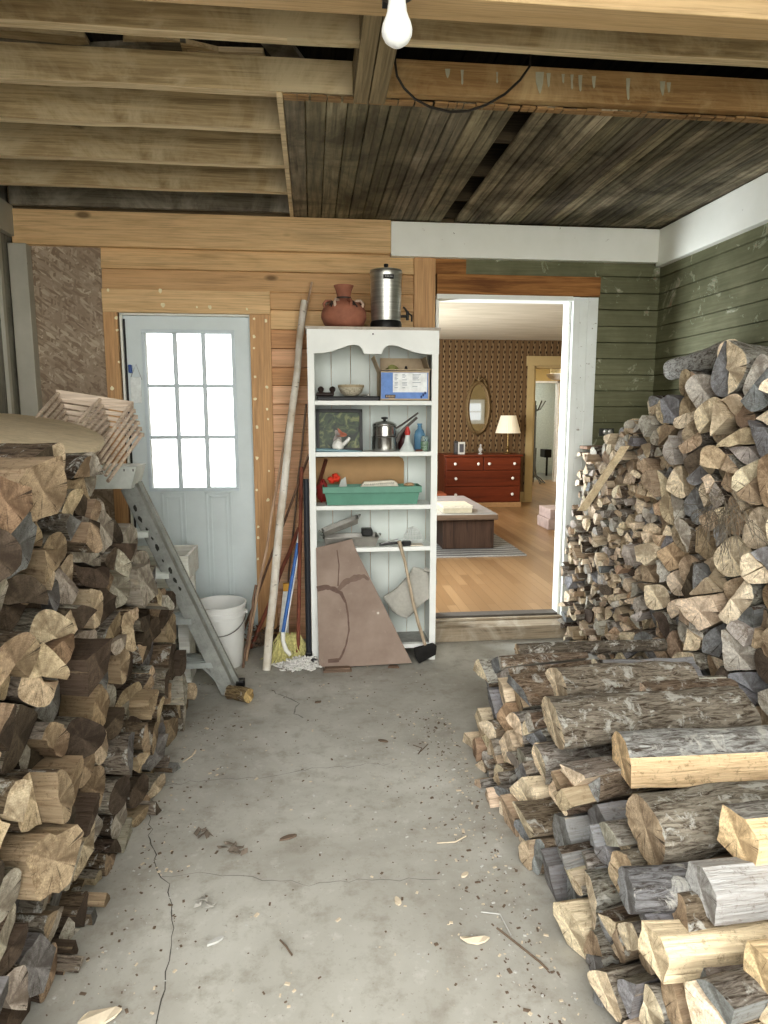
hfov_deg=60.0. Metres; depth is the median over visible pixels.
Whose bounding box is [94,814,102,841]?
log
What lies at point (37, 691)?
log
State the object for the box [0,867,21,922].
log
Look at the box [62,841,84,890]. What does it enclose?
log
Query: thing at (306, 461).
lath
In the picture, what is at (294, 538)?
stick
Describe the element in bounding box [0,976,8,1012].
log
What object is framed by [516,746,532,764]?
log
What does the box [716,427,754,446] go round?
log
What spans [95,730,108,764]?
log
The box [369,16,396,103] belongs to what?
ceiling beam
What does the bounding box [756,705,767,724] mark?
log
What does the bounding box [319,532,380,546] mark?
baking pan
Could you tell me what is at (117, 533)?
log
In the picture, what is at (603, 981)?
log
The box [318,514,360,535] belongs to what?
baking pan
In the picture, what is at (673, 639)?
log
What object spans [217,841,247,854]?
dead leaf
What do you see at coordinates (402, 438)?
vase
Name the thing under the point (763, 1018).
log
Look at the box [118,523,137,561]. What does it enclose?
log
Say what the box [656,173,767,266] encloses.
trim
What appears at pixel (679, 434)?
log
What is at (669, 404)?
log
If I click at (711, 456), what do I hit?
log
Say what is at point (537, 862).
log
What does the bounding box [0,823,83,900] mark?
log
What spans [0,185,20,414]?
wall
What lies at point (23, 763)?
log
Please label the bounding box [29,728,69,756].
log
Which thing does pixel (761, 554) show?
log
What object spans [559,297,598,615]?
trim
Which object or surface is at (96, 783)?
log
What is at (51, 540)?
log
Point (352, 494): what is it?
planter box
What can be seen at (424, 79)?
ceiling beam
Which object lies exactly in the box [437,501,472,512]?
board game box
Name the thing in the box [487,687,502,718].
log
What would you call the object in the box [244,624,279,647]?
dead leaves
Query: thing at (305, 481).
push broom
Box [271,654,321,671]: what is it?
mop
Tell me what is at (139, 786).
log
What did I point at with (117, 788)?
log
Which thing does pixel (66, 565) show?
log
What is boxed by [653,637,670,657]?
log
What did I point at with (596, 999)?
log
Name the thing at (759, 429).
log
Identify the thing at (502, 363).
wall
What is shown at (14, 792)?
log
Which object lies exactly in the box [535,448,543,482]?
cable
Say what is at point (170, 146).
ceiling beam
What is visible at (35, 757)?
log
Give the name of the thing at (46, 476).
log
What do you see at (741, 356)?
log
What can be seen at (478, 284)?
trim
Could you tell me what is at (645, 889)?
log
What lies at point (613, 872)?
log
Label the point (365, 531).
tin
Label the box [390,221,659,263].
trim
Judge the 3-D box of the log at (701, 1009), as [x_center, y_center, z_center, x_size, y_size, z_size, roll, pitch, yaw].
[0.831,0.997,1.387,0.426,0.093,0.095,-3,9,-17]
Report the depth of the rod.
4.03 m
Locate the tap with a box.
[401,306,412,321]
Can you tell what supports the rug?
on the floor at (464, 584)
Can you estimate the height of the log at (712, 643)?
0.179 m
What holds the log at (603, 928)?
on the log at (596, 943)
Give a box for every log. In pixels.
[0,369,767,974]
[0,443,65,469]
[0,456,66,521]
[0,476,32,533]
[0,528,21,581]
[0,579,7,594]
[0,583,7,611]
[0,604,26,630]
[0,630,35,685]
[0,675,10,699]
[0,676,58,706]
[0,702,13,731]
[0,703,16,750]
[0,704,37,774]
[0,772,41,832]
[0,776,31,821]
[0,820,9,847]
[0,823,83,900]
[0,860,4,885]
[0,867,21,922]
[0,903,15,959]
[0,922,28,975]
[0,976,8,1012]
[0,998,30,1023]
[2,964,28,1009]
[3,573,48,604]
[7,512,36,578]
[9,639,40,677]
[9,769,74,823]
[13,608,73,643]
[14,745,29,768]
[15,899,18,912]
[15,910,57,938]
[15,932,55,997]
[17,895,48,912]
[18,548,59,583]
[25,677,59,721]
[27,721,63,747]
[28,749,43,768]
[29,642,69,679]
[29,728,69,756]
[31,942,57,1002]
[32,755,83,822]
[33,521,42,546]
[33,531,66,570]
[41,579,59,611]
[45,633,74,663]
[45,905,63,941]
[47,891,62,905]
[53,716,105,758]
[53,917,80,938]
[54,567,78,603]
[57,608,77,633]
[58,489,82,514]
[58,638,112,696]
[59,553,73,580]
[59,684,109,725]
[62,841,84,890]
[65,452,103,475]
[65,805,75,823]
[66,477,89,498]
[67,522,102,552]
[67,551,100,565]
[71,588,102,628]
[72,822,94,880]
[73,494,86,516]
[73,564,109,587]
[73,792,99,836]
[74,629,96,638]
[78,765,104,806]
[79,753,94,787]
[83,588,116,628]
[84,476,96,496]
[84,853,116,875]
[89,519,99,528]
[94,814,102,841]
[95,612,120,638]
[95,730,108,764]
[97,499,113,552]
[97,776,130,814]
[97,803,126,838]
[99,672,108,689]
[101,732,134,775]
[103,707,124,739]
[106,770,133,776]
[107,684,115,706]
[108,543,136,560]
[108,648,129,683]
[108,652,132,688]
[109,576,129,607]
[111,634,126,654]
[112,518,122,542]
[114,610,136,651]
[114,681,142,706]
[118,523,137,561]
[120,721,150,750]
[124,563,157,607]
[126,773,148,808]
[131,550,149,564]
[133,613,150,631]
[133,630,152,665]
[138,588,165,616]
[141,642,152,664]
[142,733,168,771]
[145,773,165,798]
[148,616,160,641]
[148,721,157,754]
[153,613,175,642]
[158,722,164,732]
[163,717,177,746]
[475,707,493,736]
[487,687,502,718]
[497,702,518,731]
[498,677,515,704]
[499,730,519,764]
[500,793,519,836]
[506,709,541,743]
[509,775,550,800]
[512,797,561,837]
[514,638,667,653]
[514,690,541,710]
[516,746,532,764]
[518,739,532,746]
[518,836,553,870]
[525,728,552,744]
[532,741,553,777]
[532,837,556,874]
[534,742,611,784]
[540,846,566,901]
[541,685,761,749]
[545,661,698,695]
[548,768,561,804]
[552,812,590,845]
[553,897,593,958]
[567,875,587,899]
[583,930,614,956]
[584,868,622,931]
[586,954,619,970]
[587,959,646,1021]
[588,800,627,824]
[593,991,605,1008]
[594,845,620,865]
[594,865,607,868]
[599,818,636,846]
[599,904,623,944]
[608,862,619,892]
[610,848,647,869]
[612,724,767,788]
[612,927,638,962]
[617,862,691,913]
[617,920,638,950]
[617,972,660,1019]
[622,1017,641,1023]
[625,779,767,864]
[626,920,640,950]
[634,629,658,639]
[638,919,767,983]
[638,950,655,974]
[639,913,673,921]
[639,982,670,1023]
[640,564,659,582]
[644,582,683,609]
[648,855,732,864]
[649,608,666,627]
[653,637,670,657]
[657,542,696,570]
[660,395,683,423]
[660,980,691,1023]
[663,339,736,379]
[666,466,688,497]
[666,570,683,595]
[667,591,723,618]
[667,629,683,657]
[672,649,708,669]
[672,891,732,931]
[674,518,697,551]
[675,592,728,630]
[677,430,690,459]
[679,395,695,415]
[679,553,705,582]
[681,561,722,597]
[682,420,697,441]
[684,446,704,474]
[684,485,709,524]
[685,374,719,408]
[685,857,767,925]
[685,969,760,1023]
[694,397,724,433]
[695,525,717,559]
[696,967,767,1023]
[700,445,753,468]
[700,669,710,675]
[700,964,742,977]
[702,623,727,656]
[710,341,730,396]
[713,535,755,576]
[714,666,742,677]
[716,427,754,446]
[717,799,767,865]
[718,580,767,623]
[721,472,733,491]
[721,629,758,670]
[723,576,743,599]
[726,340,767,393]
[728,670,767,693]
[729,445,760,464]
[731,459,759,491]
[736,476,762,504]
[737,682,758,706]
[741,367,767,411]
[743,354,767,394]
[743,938,767,1004]
[744,506,767,548]
[748,420,767,456]
[751,546,767,569]
[754,648,767,683]
[756,410,767,424]
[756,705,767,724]
[757,453,767,506]
[758,689,767,714]
[759,378,767,392]
[759,1005,767,1023]
[761,628,767,648]
[761,645,767,656]
[762,584,767,608]
[766,520,767,538]
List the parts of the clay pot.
loop handle, loop handle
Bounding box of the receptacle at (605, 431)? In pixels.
[603,429,612,434]
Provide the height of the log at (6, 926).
0.081 m
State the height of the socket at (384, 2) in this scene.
0.082 m
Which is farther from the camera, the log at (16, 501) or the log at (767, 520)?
the log at (767, 520)
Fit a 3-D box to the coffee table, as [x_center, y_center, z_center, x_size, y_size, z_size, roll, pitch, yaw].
[0.629,0.097,7.474,0.904,0.370,1.540,-1,8,-6]
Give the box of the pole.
[262,300,306,670]
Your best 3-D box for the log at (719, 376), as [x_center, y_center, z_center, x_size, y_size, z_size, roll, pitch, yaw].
[1.621,-0.620,2.923,0.454,0.233,0.098,-5,10,-30]
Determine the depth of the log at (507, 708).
2.76 m
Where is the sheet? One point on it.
(398, 600)
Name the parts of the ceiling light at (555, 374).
lamp shade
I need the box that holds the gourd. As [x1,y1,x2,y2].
[386,365,397,368]
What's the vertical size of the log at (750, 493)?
0.131 m
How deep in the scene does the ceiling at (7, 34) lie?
2.79 m
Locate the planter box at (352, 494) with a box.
[322,483,421,504]
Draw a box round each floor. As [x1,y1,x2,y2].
[21,638,622,1023]
[436,480,556,612]
[532,473,551,479]
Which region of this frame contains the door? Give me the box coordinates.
[119,313,257,642]
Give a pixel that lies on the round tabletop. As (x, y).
(14, 428)
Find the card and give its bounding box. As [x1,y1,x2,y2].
[411,543,422,545]
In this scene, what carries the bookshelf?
on the floor at (380, 994)
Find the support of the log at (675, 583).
on the log at (673, 611)
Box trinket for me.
[316,386,334,395]
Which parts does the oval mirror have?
mirror plate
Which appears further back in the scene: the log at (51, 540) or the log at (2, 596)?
the log at (51, 540)
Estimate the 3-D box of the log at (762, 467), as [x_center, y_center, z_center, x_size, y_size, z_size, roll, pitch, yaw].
[1.631,-0.140,2.631,0.475,0.207,0.071,-5,10,-31]
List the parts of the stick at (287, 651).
white rod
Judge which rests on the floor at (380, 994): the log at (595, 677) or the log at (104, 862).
the log at (104, 862)
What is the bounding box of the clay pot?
[321,284,366,326]
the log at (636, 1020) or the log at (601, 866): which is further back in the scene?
the log at (601, 866)
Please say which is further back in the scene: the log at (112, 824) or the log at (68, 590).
the log at (112, 824)
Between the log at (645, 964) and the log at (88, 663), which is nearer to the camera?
the log at (645, 964)
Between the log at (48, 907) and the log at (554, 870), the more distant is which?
the log at (554, 870)
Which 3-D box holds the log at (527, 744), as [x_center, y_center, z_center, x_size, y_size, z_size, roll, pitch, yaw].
[0.744,0.861,2.652,0.485,0.092,0.148,-2,9,-16]
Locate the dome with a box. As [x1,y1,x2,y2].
[403,527,422,543]
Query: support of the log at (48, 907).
on the log at (40, 998)
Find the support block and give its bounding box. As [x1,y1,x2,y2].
[178,625,195,682]
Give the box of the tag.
[128,365,141,402]
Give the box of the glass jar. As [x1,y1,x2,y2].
[421,436,427,450]
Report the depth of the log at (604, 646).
3.00 m
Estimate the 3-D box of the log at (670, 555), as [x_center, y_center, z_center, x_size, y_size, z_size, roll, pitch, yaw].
[1.602,0.201,3.348,0.494,0.152,0.155,-5,10,-30]
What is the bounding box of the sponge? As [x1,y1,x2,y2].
[403,482,414,485]
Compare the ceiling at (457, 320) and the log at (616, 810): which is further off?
the ceiling at (457, 320)
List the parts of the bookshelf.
panel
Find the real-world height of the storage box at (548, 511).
0.118 m
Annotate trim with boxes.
[0,236,14,413]
[7,243,42,416]
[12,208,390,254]
[101,288,270,314]
[103,312,129,522]
[249,314,277,634]
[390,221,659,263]
[413,257,435,630]
[435,294,572,613]
[435,614,566,641]
[436,274,600,296]
[436,609,556,617]
[524,356,561,501]
[536,381,559,481]
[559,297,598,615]
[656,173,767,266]
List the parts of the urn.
lid, label plate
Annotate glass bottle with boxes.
[414,423,424,449]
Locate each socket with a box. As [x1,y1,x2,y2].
[382,0,410,8]
[599,428,613,435]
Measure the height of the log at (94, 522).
0.076 m
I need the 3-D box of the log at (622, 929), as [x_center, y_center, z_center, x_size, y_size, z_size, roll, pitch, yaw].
[0.805,1.022,1.650,0.475,0.096,0.068,-2,9,-12]
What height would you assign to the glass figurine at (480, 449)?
0.155 m
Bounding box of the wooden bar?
[316,459,327,494]
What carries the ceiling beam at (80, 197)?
attached to the ceiling at (589, 167)
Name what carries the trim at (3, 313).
attached to the wall at (6, 215)
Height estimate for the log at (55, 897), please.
0.099 m
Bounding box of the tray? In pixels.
[316,448,361,451]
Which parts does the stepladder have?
rail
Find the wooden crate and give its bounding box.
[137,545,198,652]
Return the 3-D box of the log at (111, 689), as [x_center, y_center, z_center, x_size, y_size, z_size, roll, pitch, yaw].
[-1.210,0.686,2.364,0.494,0.145,0.103,0,8,2]
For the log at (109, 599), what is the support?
on the log at (110, 628)
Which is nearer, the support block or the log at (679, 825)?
the log at (679, 825)
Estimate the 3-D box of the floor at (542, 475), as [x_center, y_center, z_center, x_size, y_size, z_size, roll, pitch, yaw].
[2.800,-0.757,14.779,3.700,0.049,1.900,-1,8,-6]
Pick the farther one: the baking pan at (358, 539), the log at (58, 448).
the baking pan at (358, 539)
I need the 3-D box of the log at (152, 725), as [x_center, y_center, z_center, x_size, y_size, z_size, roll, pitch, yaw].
[-1.135,0.887,2.657,0.486,0.125,0.115,1,8,5]
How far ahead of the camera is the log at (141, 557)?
2.66 m
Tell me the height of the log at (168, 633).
0.153 m
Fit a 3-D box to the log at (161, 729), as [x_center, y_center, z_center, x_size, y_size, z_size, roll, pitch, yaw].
[-1.174,0.940,2.832,0.463,0.104,0.116,1,8,4]
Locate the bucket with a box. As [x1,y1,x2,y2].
[198,595,247,670]
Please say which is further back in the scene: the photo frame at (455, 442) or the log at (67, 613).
the photo frame at (455, 442)
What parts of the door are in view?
embossed panel, pane, embossed panel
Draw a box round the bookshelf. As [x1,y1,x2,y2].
[305,326,440,659]
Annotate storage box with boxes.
[537,515,554,529]
[539,505,555,518]
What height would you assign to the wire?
0.329 m
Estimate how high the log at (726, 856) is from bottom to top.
0.142 m
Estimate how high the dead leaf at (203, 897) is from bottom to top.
0.016 m
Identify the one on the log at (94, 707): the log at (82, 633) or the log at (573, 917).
the log at (82, 633)
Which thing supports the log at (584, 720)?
on the log at (549, 757)
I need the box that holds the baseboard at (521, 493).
[520,492,523,501]
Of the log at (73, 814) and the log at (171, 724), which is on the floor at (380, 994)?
the log at (171, 724)
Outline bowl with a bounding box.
[338,384,363,395]
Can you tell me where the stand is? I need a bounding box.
[540,449,551,475]
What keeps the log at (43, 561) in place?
on the log
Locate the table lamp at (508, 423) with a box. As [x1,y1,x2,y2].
[495,413,520,453]
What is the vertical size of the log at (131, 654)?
0.133 m
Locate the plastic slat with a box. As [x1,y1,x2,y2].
[279,583,288,632]
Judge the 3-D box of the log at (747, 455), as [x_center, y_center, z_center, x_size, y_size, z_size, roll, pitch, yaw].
[1.686,-0.252,2.828,0.487,0.092,0.165,-5,10,-30]
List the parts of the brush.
handle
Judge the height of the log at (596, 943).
0.093 m
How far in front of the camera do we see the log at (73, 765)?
1.81 m
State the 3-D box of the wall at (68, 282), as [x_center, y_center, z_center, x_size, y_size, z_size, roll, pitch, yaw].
[-0.142,-0.675,4.333,4.550,3.130,0.090,-1,8,-6]
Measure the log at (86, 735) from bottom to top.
0.142 m
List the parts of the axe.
handle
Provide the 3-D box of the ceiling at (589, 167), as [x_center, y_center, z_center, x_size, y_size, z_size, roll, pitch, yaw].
[0.717,-1.711,3.413,2.427,0.024,1.601,-1,8,-6]
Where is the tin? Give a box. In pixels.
[361,527,372,535]
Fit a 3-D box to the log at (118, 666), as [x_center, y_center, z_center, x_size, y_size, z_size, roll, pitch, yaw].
[-1.145,0.535,2.388,0.473,0.132,0.068,1,9,10]
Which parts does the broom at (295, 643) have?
handle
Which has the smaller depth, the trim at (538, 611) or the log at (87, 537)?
the log at (87, 537)
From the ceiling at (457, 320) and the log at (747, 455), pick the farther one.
the ceiling at (457, 320)
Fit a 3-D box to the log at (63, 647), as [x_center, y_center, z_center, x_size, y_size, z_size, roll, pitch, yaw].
[-1.078,0.370,1.824,0.490,0.073,0.129,2,9,15]
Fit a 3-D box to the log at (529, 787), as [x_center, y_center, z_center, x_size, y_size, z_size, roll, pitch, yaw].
[0.719,1.002,2.440,0.490,0.139,0.153,-2,9,-14]
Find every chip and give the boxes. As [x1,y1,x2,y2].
[77,1006,121,1023]
[207,936,223,946]
[279,834,296,840]
[395,896,400,905]
[460,936,489,944]
[461,871,468,877]
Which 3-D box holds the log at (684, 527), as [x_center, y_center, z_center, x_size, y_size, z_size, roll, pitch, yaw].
[1.593,0.092,3.234,0.474,0.152,0.107,-5,10,-29]
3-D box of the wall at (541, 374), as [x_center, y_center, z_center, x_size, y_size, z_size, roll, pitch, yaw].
[2.967,-1.862,13.515,3.600,2.505,0.100,-1,8,-6]
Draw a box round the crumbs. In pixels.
[46,663,578,1023]
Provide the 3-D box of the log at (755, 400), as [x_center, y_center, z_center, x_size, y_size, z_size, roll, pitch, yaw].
[1.658,-0.494,2.710,0.453,0.170,0.140,-5,10,-30]
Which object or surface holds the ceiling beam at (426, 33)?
attached to the ceiling at (7, 34)
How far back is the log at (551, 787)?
2.30 m
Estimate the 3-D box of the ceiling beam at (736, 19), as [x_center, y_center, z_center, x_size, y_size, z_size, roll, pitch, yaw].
[0.073,-1.504,1.801,4.070,0.250,0.105,-1,8,-6]
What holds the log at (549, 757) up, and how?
on the log at (529, 787)
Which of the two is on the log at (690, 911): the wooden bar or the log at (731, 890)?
the log at (731, 890)
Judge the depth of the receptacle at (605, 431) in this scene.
4.47 m
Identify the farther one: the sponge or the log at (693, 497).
the sponge
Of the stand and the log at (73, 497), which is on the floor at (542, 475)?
the stand
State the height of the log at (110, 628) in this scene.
0.079 m
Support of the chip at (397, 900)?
on the floor at (380, 994)
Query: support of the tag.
hanging from the door
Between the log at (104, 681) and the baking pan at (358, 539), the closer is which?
the log at (104, 681)
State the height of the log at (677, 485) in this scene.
0.155 m
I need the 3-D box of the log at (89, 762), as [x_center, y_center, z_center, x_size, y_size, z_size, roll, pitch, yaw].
[-1.121,0.787,2.062,0.452,0.118,0.086,1,8,5]
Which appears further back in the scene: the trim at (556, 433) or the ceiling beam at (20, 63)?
the trim at (556, 433)
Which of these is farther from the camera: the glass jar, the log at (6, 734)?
the glass jar
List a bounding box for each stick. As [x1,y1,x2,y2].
[245,282,312,660]
[250,527,297,648]
[281,536,297,656]
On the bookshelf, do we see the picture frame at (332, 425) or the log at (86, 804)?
the picture frame at (332, 425)
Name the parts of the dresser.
drawer, drawer, drawer, drawer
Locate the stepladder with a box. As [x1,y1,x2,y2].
[95,463,244,694]
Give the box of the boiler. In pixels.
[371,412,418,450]
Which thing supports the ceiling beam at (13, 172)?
attached to the ceiling at (589, 167)
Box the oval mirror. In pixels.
[465,375,490,434]
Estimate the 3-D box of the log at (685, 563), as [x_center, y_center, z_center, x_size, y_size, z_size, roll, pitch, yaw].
[1.629,0.262,3.223,0.473,0.165,0.108,-5,10,-28]
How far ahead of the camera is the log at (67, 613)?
1.87 m
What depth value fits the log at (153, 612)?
2.81 m
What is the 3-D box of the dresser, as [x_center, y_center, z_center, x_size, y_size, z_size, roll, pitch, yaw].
[1.445,-0.493,10.123,1.192,0.787,0.589,-1,8,-6]
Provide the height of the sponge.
0.027 m
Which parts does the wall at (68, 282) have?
strand board panel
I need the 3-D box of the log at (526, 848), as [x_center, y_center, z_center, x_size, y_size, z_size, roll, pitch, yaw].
[0.687,1.120,2.283,0.474,0.112,0.057,-2,9,-16]
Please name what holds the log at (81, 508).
on the log at (94, 522)
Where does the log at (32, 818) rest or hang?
on the log at (54, 792)
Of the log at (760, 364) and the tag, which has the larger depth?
the tag
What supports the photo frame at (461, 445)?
on the dresser
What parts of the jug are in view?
spout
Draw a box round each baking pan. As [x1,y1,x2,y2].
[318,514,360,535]
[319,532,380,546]
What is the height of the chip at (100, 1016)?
0.016 m
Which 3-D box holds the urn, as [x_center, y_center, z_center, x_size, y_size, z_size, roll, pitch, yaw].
[0.024,-1.248,3.854,0.221,0.368,0.192,6,10,35]
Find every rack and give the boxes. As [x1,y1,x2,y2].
[34,389,143,482]
[532,400,545,483]
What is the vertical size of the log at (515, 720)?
0.085 m
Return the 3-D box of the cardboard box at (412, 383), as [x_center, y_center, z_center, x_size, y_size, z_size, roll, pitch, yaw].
[0.099,-0.789,3.944,0.333,0.257,0.223,-1,8,-6]
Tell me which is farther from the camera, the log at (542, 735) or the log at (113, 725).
the log at (542, 735)
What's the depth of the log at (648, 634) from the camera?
3.45 m
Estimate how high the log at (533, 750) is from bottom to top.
0.135 m
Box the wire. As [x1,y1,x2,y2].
[394,54,530,112]
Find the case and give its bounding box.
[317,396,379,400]
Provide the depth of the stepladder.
3.50 m
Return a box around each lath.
[245,454,308,628]
[288,404,306,582]
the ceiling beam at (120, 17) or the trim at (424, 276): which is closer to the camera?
the ceiling beam at (120, 17)
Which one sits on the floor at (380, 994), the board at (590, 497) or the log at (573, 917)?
the log at (573, 917)
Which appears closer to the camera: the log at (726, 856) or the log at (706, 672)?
the log at (726, 856)
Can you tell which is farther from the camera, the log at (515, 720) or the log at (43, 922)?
the log at (515, 720)
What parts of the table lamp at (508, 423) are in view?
lamp shade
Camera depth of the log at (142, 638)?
2.60 m
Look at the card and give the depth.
4.02 m
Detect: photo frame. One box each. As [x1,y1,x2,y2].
[454,441,457,453]
[458,442,464,453]
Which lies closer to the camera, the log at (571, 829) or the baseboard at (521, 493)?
the log at (571, 829)
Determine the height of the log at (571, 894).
0.132 m
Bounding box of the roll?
[360,480,397,486]
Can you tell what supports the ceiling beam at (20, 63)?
attached to the ceiling at (589, 167)
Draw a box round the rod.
[242,585,256,667]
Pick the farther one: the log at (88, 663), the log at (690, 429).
the log at (690, 429)
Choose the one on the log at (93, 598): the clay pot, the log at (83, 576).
the log at (83, 576)
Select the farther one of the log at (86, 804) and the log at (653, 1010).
the log at (86, 804)
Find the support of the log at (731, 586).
on the log at (747, 595)
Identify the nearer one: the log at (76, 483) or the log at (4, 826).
the log at (4, 826)
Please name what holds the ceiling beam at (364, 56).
attached to the ceiling beam at (120, 17)
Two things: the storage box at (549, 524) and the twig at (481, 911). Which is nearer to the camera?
the twig at (481, 911)
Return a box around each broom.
[260,467,305,663]
[303,479,316,663]
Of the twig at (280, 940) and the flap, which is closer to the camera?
the twig at (280, 940)
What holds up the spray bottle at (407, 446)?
on the bookshelf
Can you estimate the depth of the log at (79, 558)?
2.13 m
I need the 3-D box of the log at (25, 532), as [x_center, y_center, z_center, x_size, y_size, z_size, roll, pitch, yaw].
[-1.089,0.070,1.632,0.451,0.165,0.153,2,9,11]
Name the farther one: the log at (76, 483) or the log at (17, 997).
the log at (76, 483)
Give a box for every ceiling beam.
[0,0,359,47]
[0,41,352,97]
[0,83,767,143]
[0,122,508,176]
[0,158,484,200]
[8,185,467,218]
[132,0,767,40]
[352,15,381,102]
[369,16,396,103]
[386,59,767,116]
[404,18,767,67]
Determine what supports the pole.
on the floor at (380, 994)
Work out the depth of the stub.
3.47 m
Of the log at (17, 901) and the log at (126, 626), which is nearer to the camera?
the log at (17, 901)
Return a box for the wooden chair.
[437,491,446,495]
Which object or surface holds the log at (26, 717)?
on the log at (32, 818)
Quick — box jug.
[332,437,350,449]
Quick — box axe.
[397,540,436,662]
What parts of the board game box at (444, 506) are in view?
lid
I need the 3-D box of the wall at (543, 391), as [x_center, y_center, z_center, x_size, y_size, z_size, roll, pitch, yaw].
[2.705,-2.152,15.478,3.700,2.505,0.100,-1,8,-6]
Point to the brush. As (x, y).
(405, 543)
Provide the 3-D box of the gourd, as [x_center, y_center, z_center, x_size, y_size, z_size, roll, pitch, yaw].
[0.059,-0.823,3.938,0.135,0.095,0.085,-1,8,-6]
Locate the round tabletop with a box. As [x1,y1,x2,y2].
[0,413,104,452]
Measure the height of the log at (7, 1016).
0.116 m
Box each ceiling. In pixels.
[0,27,767,79]
[276,92,767,228]
[439,302,562,340]
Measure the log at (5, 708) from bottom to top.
0.081 m
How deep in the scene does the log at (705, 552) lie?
3.04 m
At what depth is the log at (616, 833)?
1.83 m
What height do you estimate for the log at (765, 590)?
0.157 m
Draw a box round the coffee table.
[436,496,497,548]
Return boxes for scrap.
[323,666,351,672]
[388,665,398,667]
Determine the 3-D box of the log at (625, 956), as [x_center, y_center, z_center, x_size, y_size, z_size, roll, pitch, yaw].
[0.811,1.069,1.725,0.497,0.108,0.070,-2,9,-16]
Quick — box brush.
[379,540,410,545]
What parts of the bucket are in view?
wire handle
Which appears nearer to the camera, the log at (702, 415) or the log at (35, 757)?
the log at (35, 757)
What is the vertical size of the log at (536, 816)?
0.075 m
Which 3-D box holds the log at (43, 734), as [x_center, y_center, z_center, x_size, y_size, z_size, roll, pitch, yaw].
[-1.087,0.583,1.762,0.453,0.082,0.093,1,8,5]
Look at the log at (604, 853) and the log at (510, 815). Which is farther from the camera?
the log at (510, 815)
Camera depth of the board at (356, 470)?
4.08 m
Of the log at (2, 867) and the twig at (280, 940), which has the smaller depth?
the log at (2, 867)
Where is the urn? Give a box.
[370,264,412,326]
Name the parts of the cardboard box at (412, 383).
blue panel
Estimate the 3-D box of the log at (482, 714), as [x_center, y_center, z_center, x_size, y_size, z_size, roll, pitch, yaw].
[0.641,0.940,3.062,0.465,0.134,0.138,-3,9,-17]
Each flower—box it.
[327,473,339,483]
[333,428,346,441]
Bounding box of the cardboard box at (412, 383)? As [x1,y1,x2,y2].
[371,356,430,400]
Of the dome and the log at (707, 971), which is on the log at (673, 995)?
the log at (707, 971)
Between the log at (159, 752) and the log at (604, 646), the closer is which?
the log at (159, 752)
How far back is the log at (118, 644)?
2.27 m
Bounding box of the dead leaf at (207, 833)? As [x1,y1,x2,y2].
[194,826,213,838]
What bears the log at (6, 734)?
on the log
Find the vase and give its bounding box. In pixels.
[398,431,404,449]
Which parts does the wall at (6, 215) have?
plate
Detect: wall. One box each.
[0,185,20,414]
[6,185,660,638]
[437,339,561,491]
[535,383,555,472]
[536,369,560,431]
[653,223,767,395]
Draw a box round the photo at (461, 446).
[459,444,463,451]
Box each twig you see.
[279,939,292,955]
[437,835,465,843]
[481,911,511,934]
[496,927,548,970]
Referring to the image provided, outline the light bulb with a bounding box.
[382,0,411,48]
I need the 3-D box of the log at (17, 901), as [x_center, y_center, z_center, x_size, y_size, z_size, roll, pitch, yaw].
[-1.163,0.998,1.654,0.491,0.143,0.135,0,8,3]
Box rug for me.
[436,534,526,557]
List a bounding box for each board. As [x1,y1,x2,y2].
[316,457,403,501]
[316,539,411,666]
[577,446,628,510]
[580,445,602,449]
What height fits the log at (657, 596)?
0.130 m
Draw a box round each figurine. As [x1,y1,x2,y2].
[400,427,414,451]
[478,444,482,453]
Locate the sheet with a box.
[383,567,436,618]
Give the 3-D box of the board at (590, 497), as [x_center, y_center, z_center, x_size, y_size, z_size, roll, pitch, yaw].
[1.209,-0.173,3.687,0.044,0.408,0.505,-1,9,-9]
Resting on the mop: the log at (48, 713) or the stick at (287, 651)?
the stick at (287, 651)
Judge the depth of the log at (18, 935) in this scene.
1.54 m
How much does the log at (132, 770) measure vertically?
0.106 m
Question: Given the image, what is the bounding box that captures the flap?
[339,477,346,486]
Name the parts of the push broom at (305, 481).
handle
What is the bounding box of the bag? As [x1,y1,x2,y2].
[316,479,326,501]
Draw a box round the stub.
[224,685,253,702]
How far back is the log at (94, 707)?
2.07 m
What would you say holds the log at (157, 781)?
on the floor at (380, 994)
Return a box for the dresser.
[438,452,522,506]
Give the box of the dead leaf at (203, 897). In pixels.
[194,894,215,907]
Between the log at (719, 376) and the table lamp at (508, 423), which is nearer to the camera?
the log at (719, 376)

